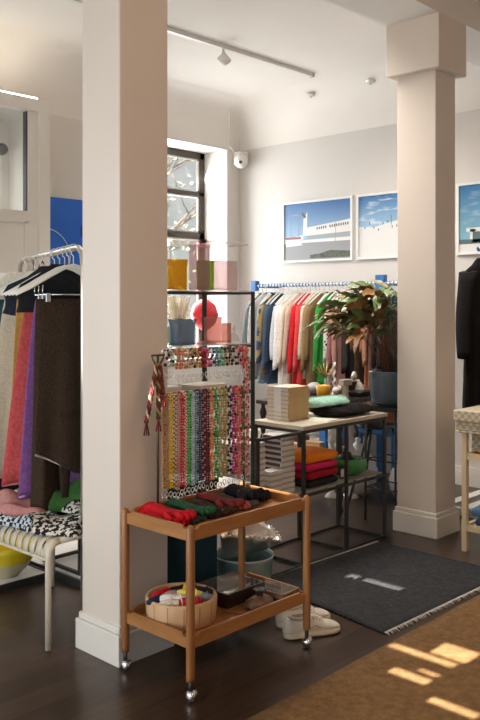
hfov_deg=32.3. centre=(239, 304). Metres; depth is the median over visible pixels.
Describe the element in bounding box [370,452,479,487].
baseboard
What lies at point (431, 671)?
jute rug
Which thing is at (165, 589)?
sock
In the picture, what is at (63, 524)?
patterned scarf
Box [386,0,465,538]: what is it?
column
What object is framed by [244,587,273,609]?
pouch
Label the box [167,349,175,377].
bracelet
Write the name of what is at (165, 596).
sock
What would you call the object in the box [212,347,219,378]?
bracelet
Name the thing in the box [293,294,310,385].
shirt
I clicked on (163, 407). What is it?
necklace
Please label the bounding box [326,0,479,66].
beam
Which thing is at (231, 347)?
bracelet
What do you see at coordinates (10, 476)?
sweater
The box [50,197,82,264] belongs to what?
poster
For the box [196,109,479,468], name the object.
wall
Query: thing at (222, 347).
bracelet
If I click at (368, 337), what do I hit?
jacket
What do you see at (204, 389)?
necklace
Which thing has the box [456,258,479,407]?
coat
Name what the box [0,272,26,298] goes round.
shirt
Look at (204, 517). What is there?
glove
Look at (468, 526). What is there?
rack
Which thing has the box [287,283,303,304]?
clothes hanger
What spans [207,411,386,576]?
display table
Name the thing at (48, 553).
slatted bench
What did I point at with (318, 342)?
jacket
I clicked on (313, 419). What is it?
leaflet
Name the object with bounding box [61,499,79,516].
patterned scarf
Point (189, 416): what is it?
necklace
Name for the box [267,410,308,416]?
book
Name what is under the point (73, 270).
clothes hanger
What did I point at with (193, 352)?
bracelet
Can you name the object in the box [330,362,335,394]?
candle
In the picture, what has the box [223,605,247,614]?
necklace
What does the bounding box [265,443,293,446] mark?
tray
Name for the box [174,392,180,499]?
necklace
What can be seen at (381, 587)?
rug
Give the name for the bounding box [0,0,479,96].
ceiling
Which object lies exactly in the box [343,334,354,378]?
jacket
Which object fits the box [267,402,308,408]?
book
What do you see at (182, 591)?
sock
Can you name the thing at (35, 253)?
clothes hanger
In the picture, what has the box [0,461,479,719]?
floor
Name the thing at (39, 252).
clothes hanger
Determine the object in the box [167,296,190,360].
pampas vase
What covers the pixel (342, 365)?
jacket
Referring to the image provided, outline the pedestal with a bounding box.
[167,473,218,582]
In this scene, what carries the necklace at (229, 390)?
hanging from the stand at (152, 355)
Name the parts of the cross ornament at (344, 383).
stem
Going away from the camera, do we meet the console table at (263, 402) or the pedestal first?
the pedestal
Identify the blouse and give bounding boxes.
[273,294,291,384]
[277,294,296,384]
[282,292,306,383]
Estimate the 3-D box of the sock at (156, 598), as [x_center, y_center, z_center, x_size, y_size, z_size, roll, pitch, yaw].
[-0.330,1.228,3.459,0.130,0.040,0.050,0,0,-35]
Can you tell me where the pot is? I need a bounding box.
[368,369,396,405]
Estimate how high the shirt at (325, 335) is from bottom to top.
0.890 m
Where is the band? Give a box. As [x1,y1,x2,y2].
[274,384,297,419]
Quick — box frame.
[43,536,79,575]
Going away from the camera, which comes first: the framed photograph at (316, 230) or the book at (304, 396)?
the book at (304, 396)
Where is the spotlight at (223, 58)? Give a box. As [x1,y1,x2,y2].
[217,49,230,65]
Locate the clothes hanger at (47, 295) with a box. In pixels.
[16,244,79,301]
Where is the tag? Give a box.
[340,466,343,478]
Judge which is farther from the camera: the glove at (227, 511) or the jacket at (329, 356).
the jacket at (329, 356)
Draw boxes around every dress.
[0,478,18,489]
[324,293,337,384]
[350,329,363,402]
[359,297,393,435]
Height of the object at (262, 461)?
0.031 m
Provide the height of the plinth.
0.250 m
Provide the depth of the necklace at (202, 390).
3.78 m
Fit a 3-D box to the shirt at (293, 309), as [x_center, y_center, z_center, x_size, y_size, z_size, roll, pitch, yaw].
[0.640,0.387,7.938,0.073,0.990,0.547,0,0,44]
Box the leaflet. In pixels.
[306,417,336,422]
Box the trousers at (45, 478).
[30,299,60,510]
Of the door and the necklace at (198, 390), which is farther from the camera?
the door
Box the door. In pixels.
[0,91,49,277]
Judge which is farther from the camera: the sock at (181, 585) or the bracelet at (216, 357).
the bracelet at (216, 357)
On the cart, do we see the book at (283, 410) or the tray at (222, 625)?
the tray at (222, 625)
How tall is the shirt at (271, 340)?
0.728 m
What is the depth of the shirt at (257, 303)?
8.09 m
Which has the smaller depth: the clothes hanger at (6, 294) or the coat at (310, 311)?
the clothes hanger at (6, 294)
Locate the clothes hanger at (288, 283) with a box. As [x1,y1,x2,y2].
[275,283,289,304]
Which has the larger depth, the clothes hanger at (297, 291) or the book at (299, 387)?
the clothes hanger at (297, 291)
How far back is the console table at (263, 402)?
6.19 m
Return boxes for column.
[75,0,173,667]
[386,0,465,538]
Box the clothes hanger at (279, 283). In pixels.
[266,283,283,304]
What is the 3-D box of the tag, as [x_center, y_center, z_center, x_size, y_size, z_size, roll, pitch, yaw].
[0.654,1.072,5.319,0.006,0.080,0.040,0,0,44]
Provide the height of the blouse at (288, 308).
1.006 m
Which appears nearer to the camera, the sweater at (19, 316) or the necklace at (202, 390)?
the necklace at (202, 390)
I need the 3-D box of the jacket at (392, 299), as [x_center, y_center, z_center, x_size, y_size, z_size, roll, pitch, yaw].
[1.383,0.387,7.215,0.553,0.990,0.070,0,0,-41]
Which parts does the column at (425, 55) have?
baseboard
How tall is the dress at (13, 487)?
1.062 m
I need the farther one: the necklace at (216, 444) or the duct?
the duct
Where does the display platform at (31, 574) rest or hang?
on the floor
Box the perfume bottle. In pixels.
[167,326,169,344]
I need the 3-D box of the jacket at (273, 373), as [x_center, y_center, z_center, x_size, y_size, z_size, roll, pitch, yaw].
[0.422,0.306,8.105,0.072,0.828,0.561,0,0,42]
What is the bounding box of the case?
[341,381,369,396]
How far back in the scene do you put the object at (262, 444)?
4.76 m
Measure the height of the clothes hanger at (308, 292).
0.212 m
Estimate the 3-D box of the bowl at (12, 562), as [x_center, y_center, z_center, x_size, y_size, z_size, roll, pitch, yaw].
[-1.319,1.421,4.659,0.360,0.184,0.360,0,0,44]
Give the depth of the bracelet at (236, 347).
3.94 m
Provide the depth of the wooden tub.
3.39 m
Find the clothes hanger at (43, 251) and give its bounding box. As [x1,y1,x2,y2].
[0,251,45,291]
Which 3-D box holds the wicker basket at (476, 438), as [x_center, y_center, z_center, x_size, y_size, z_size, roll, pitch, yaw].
[1.722,0.868,5.245,0.372,0.115,0.375,0,0,44]
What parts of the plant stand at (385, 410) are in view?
leg, leg, leg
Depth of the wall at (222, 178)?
8.87 m
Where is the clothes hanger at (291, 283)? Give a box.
[278,283,295,304]
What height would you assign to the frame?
0.483 m
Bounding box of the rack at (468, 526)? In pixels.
[462,433,479,551]
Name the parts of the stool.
leg, leg, seat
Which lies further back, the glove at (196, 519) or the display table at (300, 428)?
the display table at (300, 428)
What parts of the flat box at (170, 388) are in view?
box lid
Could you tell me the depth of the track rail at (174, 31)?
6.80 m
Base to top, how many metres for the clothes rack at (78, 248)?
1.834 m
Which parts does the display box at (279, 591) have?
mirror lid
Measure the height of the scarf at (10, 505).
0.090 m
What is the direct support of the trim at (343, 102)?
attached to the wall at (364, 161)
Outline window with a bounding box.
[167,147,225,364]
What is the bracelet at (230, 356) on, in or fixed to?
hanging from the stand at (152, 355)
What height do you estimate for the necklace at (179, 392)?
0.474 m
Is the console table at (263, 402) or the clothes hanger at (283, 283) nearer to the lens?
the console table at (263, 402)
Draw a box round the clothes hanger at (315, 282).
[302,282,318,304]
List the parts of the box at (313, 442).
box lid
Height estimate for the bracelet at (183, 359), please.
0.151 m
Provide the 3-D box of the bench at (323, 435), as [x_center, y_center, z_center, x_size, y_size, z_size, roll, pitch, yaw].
[1.138,1.295,7.277,0.840,0.510,0.400,0,0,44]
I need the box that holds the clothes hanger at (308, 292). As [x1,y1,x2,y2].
[298,283,311,304]
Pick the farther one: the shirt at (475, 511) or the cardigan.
the cardigan
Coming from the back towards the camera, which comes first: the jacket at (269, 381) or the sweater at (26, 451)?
the jacket at (269, 381)
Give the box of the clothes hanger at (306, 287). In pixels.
[293,287,310,304]
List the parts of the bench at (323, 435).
leg, leg, seat, leg, leg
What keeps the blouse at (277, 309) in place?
hanging from the clothes hanger at (291, 283)
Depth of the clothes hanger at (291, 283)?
7.96 m
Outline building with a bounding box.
[167,156,195,351]
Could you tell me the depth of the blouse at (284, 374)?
7.85 m
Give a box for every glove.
[137,508,189,525]
[140,502,196,521]
[164,505,207,521]
[165,498,216,515]
[172,506,223,517]
[184,499,230,515]
[186,515,199,524]
[191,498,238,512]
[195,491,245,507]
[209,501,250,509]
[215,493,259,507]
[223,483,264,499]
[241,485,270,501]
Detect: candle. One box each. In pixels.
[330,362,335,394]
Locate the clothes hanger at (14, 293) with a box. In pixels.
[12,245,79,298]
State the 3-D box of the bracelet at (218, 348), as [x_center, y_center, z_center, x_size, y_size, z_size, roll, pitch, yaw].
[-0.094,0.267,3.869,0.052,0.145,0.030,0,0,44]
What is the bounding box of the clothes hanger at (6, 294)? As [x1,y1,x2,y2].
[5,247,60,295]
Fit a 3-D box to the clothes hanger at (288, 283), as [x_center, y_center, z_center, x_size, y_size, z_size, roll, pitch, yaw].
[0.475,-0.108,8.078,0.015,0.212,0.417,0,0,42]
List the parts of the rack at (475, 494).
rail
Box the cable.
[227,110,234,151]
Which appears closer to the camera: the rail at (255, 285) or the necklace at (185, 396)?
the necklace at (185, 396)
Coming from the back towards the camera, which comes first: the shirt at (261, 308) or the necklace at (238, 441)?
the shirt at (261, 308)
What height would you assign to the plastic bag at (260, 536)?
0.214 m
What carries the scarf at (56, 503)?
on the patterned scarf at (63, 524)
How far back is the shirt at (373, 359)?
7.09 m
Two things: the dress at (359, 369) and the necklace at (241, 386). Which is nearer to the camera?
the necklace at (241, 386)
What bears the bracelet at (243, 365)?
hanging from the stand at (152, 355)
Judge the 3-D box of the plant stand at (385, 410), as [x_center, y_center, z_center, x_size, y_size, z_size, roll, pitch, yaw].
[1.086,1.138,5.993,0.290,0.820,0.290,0,0,44]
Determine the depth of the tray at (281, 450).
4.87 m
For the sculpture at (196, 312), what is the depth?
8.58 m
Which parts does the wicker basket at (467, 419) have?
lid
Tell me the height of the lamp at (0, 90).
0.042 m
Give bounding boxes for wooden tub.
[145,582,216,631]
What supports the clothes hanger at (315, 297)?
hanging from the rail at (255, 285)
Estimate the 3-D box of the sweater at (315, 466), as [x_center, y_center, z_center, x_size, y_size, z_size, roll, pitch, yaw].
[0.426,0.989,5.191,0.250,0.051,0.296,0,0,44]
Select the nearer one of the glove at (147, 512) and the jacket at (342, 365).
the glove at (147, 512)
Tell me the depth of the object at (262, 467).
4.75 m
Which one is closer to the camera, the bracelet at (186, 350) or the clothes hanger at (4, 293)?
the bracelet at (186, 350)
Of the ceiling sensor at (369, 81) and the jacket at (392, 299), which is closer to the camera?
the jacket at (392, 299)
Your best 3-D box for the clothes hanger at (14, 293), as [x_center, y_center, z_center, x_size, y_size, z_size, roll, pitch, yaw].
[-0.848,-0.156,4.118,0.550,0.285,0.024,0,0,-26]
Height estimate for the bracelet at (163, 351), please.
0.129 m
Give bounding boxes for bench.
[0,525,82,650]
[319,422,393,478]
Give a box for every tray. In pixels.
[127,485,304,540]
[127,572,304,647]
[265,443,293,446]
[265,448,294,452]
[265,454,294,457]
[265,464,293,468]
[266,459,294,462]
[273,438,293,441]
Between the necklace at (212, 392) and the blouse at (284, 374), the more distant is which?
the blouse at (284, 374)
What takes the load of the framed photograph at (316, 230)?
attached to the wall at (364, 161)
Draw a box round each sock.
[146,595,160,604]
[151,586,170,596]
[159,597,182,605]
[160,593,185,601]
[162,590,176,594]
[168,584,183,590]
[177,588,202,596]
[178,596,203,605]
[195,585,213,593]
[197,591,213,600]
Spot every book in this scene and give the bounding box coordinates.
[267,384,308,391]
[267,390,308,395]
[267,394,308,400]
[267,398,308,404]
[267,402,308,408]
[267,406,308,412]
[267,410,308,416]
[267,414,308,421]
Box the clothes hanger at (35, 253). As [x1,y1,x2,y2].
[0,253,37,289]
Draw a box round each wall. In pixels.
[0,114,239,444]
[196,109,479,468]
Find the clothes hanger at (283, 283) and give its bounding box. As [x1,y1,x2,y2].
[270,283,284,304]
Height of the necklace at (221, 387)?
0.464 m
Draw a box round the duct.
[0,143,7,154]
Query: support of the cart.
on the floor
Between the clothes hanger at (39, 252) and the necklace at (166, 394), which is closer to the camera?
the necklace at (166, 394)
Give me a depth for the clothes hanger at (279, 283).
8.08 m
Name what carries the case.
on the console table at (263, 402)
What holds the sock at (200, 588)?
in the wooden tub
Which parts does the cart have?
post, caster stem, post, caster stem, post, post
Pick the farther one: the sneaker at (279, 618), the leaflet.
the leaflet
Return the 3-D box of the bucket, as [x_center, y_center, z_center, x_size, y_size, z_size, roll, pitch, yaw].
[0.020,1.414,4.287,0.316,0.264,0.316,0,0,44]
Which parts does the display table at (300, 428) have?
leg, leg, frame, leg, leg, floor frame, leg, shelf frame, leg, leg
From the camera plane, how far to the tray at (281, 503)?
3.46 m
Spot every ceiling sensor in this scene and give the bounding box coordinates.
[307,93,314,97]
[366,79,374,84]
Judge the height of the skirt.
0.978 m
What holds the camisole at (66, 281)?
hanging from the clothes hanger at (6, 294)
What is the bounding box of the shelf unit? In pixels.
[167,239,254,487]
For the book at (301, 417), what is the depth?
5.17 m
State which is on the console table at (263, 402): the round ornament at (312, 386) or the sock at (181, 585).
the round ornament at (312, 386)
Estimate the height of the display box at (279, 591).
0.051 m
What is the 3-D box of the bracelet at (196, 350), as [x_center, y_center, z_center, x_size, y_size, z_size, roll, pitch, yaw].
[-0.197,0.269,3.761,0.052,0.149,0.031,0,0,44]
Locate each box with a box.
[167,385,181,394]
[178,381,226,391]
[198,571,264,608]
[248,428,268,437]
[260,580,298,600]
[294,434,309,441]
[306,439,323,447]
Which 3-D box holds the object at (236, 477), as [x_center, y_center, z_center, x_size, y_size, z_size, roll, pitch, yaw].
[0.056,0.999,4.784,0.130,0.031,0.121,0,0,43]
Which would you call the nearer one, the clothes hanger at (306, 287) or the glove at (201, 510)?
the glove at (201, 510)
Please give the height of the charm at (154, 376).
0.305 m
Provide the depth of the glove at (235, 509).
3.69 m
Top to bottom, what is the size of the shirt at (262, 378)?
0.874 m
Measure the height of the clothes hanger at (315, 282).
0.212 m
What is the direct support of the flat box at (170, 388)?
on the shelf unit
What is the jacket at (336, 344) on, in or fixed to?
hanging from the clothes hanger
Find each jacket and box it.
[242,293,266,379]
[262,294,277,383]
[264,294,283,379]
[313,293,332,384]
[327,295,343,389]
[331,307,344,385]
[341,292,354,378]
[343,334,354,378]
[362,324,379,411]
[377,295,396,368]
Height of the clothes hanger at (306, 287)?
0.212 m
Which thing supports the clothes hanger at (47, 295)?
hanging from the clothes rack at (78, 248)
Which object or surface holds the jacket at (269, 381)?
hanging from the clothes hanger at (279, 283)
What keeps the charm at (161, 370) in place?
hanging from the stand at (152, 355)
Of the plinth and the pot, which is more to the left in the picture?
the plinth
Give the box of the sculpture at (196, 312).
[190,299,218,329]
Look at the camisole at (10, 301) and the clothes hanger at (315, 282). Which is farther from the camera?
the clothes hanger at (315, 282)
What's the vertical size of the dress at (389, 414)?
1.245 m
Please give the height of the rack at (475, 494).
0.075 m
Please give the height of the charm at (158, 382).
0.295 m
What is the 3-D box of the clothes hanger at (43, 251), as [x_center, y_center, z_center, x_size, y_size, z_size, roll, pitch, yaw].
[-1.078,-0.156,4.585,0.550,0.285,0.024,0,0,-27]
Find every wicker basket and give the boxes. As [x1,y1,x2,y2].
[453,405,479,434]
[471,434,479,451]
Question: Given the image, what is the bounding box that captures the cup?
[316,384,330,396]
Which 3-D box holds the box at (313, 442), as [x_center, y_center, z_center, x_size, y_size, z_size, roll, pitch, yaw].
[0.689,1.258,7.443,0.166,0.082,0.136,0,0,41]
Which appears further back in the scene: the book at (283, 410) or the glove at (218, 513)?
the book at (283, 410)
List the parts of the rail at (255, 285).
blue cord, rail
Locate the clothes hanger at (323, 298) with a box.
[318,282,334,304]
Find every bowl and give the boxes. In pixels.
[0,533,37,578]
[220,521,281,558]
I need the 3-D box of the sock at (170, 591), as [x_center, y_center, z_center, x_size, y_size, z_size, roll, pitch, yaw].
[-0.263,1.220,3.496,0.130,0.040,0.050,0,0,-18]
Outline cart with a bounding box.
[121,482,312,702]
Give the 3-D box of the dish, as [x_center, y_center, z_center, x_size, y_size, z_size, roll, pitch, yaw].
[0.701,1.039,5.464,0.269,0.147,0.266,0,0,44]
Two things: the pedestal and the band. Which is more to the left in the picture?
the pedestal
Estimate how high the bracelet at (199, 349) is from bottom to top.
0.145 m
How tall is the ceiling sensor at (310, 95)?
0.039 m
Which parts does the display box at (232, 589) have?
mirror lid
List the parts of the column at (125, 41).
baseboard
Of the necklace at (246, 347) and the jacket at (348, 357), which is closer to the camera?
the necklace at (246, 347)
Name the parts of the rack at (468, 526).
post, shelf rail, shelf rail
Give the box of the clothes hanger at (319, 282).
[305,282,322,304]
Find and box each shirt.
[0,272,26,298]
[247,294,267,377]
[255,305,266,383]
[256,292,278,374]
[269,292,292,367]
[287,294,305,383]
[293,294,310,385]
[313,292,333,347]
[323,292,340,389]
[371,326,380,368]
[471,505,479,516]
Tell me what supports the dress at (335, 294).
hanging from the clothes hanger
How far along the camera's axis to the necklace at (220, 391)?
3.86 m
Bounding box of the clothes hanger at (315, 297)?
[308,282,325,304]
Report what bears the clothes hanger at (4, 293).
hanging from the clothes rack at (78, 248)
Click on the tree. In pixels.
(181, 222)
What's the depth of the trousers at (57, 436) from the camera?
4.00 m
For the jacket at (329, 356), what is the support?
hanging from the clothes hanger
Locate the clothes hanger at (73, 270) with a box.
[9,246,79,298]
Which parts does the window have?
sash, frame, sill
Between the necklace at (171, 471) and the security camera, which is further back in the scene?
the security camera
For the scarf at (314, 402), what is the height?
0.069 m
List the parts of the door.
sash, handle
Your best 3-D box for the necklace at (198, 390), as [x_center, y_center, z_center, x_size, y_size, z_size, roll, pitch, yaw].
[-0.190,0.615,3.778,0.035,0.464,0.024,0,0,44]
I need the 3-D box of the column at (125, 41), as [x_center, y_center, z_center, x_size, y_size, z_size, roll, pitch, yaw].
[-0.521,-0.280,3.764,0.316,3.660,0.321,0,0,44]
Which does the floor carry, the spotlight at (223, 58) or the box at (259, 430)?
the box at (259, 430)
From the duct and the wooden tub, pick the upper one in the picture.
the duct
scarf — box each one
[0,489,45,515]
[0,510,55,531]
[14,512,82,538]
[48,478,79,511]
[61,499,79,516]
[309,394,349,407]
[309,400,373,416]
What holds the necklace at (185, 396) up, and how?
hanging from the stand at (152, 355)
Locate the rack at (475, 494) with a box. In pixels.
[455,490,479,518]
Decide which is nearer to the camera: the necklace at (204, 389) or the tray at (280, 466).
the necklace at (204, 389)
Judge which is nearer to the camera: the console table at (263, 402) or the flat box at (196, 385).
the flat box at (196, 385)
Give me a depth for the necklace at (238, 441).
3.94 m
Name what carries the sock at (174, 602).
in the wooden tub
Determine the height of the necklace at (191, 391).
0.470 m
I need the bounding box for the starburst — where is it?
[314,363,337,384]
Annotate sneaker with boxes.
[275,604,329,627]
[282,613,339,639]
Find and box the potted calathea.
[302,279,396,407]
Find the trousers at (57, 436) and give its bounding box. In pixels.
[35,299,79,497]
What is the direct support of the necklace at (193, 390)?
hanging from the stand at (152, 355)
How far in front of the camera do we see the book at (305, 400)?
5.18 m
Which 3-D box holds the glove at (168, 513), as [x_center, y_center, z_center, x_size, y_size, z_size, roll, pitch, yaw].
[-0.310,0.872,3.486,0.275,0.046,0.130,0,0,43]
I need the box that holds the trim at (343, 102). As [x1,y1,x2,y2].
[0,33,479,150]
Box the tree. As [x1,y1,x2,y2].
[167,157,195,324]
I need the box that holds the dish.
[333,451,367,475]
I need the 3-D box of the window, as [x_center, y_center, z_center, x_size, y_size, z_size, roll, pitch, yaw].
[-0.735,-0.527,8.482,0.415,2.256,1.357,0,0,44]
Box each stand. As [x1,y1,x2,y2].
[151,349,247,502]
[364,405,396,519]
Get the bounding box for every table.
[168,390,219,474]
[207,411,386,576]
[256,388,370,515]
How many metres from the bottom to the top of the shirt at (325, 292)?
1.064 m
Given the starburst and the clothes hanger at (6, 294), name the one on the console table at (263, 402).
the starburst
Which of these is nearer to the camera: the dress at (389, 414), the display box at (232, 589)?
the display box at (232, 589)
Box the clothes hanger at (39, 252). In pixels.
[0,252,41,290]
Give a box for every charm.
[143,363,157,435]
[155,363,161,431]
[158,363,165,406]
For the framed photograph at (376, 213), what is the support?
attached to the wall at (364, 161)
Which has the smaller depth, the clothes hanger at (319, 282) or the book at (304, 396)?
the book at (304, 396)
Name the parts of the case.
lid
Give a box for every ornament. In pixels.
[308,382,319,394]
[333,384,341,394]
[339,379,351,396]
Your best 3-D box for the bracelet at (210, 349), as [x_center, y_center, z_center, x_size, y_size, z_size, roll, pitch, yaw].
[-0.135,0.266,3.826,0.052,0.144,0.032,0,0,44]
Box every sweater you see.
[1,312,32,486]
[12,299,23,389]
[18,300,79,498]
[294,446,337,463]
[294,459,337,471]
[294,467,337,479]
[294,475,337,487]
[475,517,479,525]
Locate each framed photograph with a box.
[282,195,353,262]
[356,190,396,259]
[456,181,479,254]
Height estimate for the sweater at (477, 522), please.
0.063 m
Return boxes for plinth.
[185,428,363,468]
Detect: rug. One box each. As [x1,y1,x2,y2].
[246,595,479,719]
[271,541,479,635]
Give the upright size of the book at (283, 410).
0.026 m
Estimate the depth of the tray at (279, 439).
4.86 m
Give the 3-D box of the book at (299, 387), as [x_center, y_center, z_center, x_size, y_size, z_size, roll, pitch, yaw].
[0.302,0.524,5.240,0.178,0.026,0.197,0,0,44]
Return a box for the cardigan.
[297,292,319,378]
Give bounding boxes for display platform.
[0,564,44,592]
[29,534,79,587]
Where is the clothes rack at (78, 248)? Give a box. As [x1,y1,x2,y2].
[17,245,82,610]
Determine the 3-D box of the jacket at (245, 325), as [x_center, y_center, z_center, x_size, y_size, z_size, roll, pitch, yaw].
[0.223,0.309,8.290,0.553,0.867,0.073,0,0,-44]
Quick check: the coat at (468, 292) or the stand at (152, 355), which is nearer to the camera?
the stand at (152, 355)
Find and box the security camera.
[233,151,247,168]
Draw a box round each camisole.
[3,266,47,315]
[16,264,79,312]
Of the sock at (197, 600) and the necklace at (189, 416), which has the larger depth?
the necklace at (189, 416)
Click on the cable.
(229, 110)
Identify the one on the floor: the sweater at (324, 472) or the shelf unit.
the shelf unit
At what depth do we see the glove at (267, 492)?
3.82 m
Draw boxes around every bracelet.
[161,349,169,378]
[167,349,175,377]
[173,349,181,382]
[178,349,186,381]
[183,348,191,380]
[188,348,195,381]
[193,348,201,380]
[198,348,205,378]
[202,347,210,380]
[207,347,214,378]
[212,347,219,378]
[216,347,224,377]
[221,346,228,376]
[225,346,233,376]
[230,346,237,376]
[234,346,241,376]
[238,345,246,375]
[240,346,246,390]
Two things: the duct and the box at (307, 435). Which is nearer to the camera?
the duct
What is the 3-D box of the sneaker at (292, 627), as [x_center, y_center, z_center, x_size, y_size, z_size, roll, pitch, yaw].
[0.337,1.496,3.910,0.291,0.107,0.109,0,0,-22]
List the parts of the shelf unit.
post, shelf frame, shelf frame, shelf frame, post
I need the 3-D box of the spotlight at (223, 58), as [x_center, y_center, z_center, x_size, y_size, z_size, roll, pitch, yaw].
[-0.129,-2.007,6.731,0.117,0.141,0.084,0,0,-28]
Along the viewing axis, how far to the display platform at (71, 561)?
4.88 m
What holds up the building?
on the street
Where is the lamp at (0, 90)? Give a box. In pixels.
[0,90,37,98]
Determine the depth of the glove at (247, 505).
3.67 m
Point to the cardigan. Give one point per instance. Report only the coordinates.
(302, 307)
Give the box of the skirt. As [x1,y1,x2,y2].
[0,300,15,478]
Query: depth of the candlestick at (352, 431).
6.67 m
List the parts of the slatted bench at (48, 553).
rail, leg, leg, rail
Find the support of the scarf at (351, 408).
on the display table at (300, 428)
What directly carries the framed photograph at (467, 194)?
attached to the wall at (364, 161)
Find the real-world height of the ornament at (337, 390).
0.092 m
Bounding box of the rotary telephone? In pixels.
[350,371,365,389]
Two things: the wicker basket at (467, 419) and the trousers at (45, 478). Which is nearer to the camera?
the trousers at (45, 478)
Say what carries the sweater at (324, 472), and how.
on the sweater at (331, 478)
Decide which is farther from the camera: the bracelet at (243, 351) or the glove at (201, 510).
the bracelet at (243, 351)
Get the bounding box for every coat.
[301,293,318,385]
[304,293,324,411]
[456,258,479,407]
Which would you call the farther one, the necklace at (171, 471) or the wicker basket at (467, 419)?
the wicker basket at (467, 419)
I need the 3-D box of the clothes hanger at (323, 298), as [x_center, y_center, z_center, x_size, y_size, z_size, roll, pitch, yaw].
[0.855,-0.108,7.687,0.417,0.212,0.014,0,0,-45]
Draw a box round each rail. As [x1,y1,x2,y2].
[66,0,314,77]
[251,275,396,290]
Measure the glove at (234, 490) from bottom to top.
0.062 m
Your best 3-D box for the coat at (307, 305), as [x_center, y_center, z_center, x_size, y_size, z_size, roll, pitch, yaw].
[0.749,0.474,7.814,0.525,1.164,0.070,0,0,-44]
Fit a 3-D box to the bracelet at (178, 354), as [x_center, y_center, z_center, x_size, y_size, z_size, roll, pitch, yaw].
[-0.279,0.271,3.675,0.052,0.154,0.032,0,0,44]
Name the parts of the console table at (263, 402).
leg, leg, leg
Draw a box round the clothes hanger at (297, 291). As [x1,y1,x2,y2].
[282,283,298,304]
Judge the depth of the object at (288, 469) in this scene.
4.88 m
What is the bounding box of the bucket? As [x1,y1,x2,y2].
[217,547,273,577]
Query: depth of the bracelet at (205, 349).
3.79 m
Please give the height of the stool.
0.618 m
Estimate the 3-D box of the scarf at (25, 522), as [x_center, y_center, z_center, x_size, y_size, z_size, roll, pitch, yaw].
[-1.027,1.015,3.993,0.346,0.060,0.243,0,0,38]
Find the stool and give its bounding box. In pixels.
[349,422,393,504]
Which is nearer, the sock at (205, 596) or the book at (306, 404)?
the sock at (205, 596)
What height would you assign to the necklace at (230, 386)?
0.475 m
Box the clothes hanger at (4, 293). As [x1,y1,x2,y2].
[1,249,55,295]
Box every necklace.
[161,396,165,499]
[165,393,168,500]
[167,392,173,498]
[171,392,177,499]
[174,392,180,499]
[178,391,184,496]
[182,391,186,496]
[185,390,191,494]
[189,390,194,493]
[192,389,198,493]
[196,389,202,490]
[200,389,205,489]
[203,388,209,492]
[208,388,214,488]
[212,387,218,489]
[216,387,223,489]
[220,386,227,485]
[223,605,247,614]
[225,386,232,484]
[229,385,236,482]
[234,385,241,484]
[238,385,244,480]
[244,346,249,484]

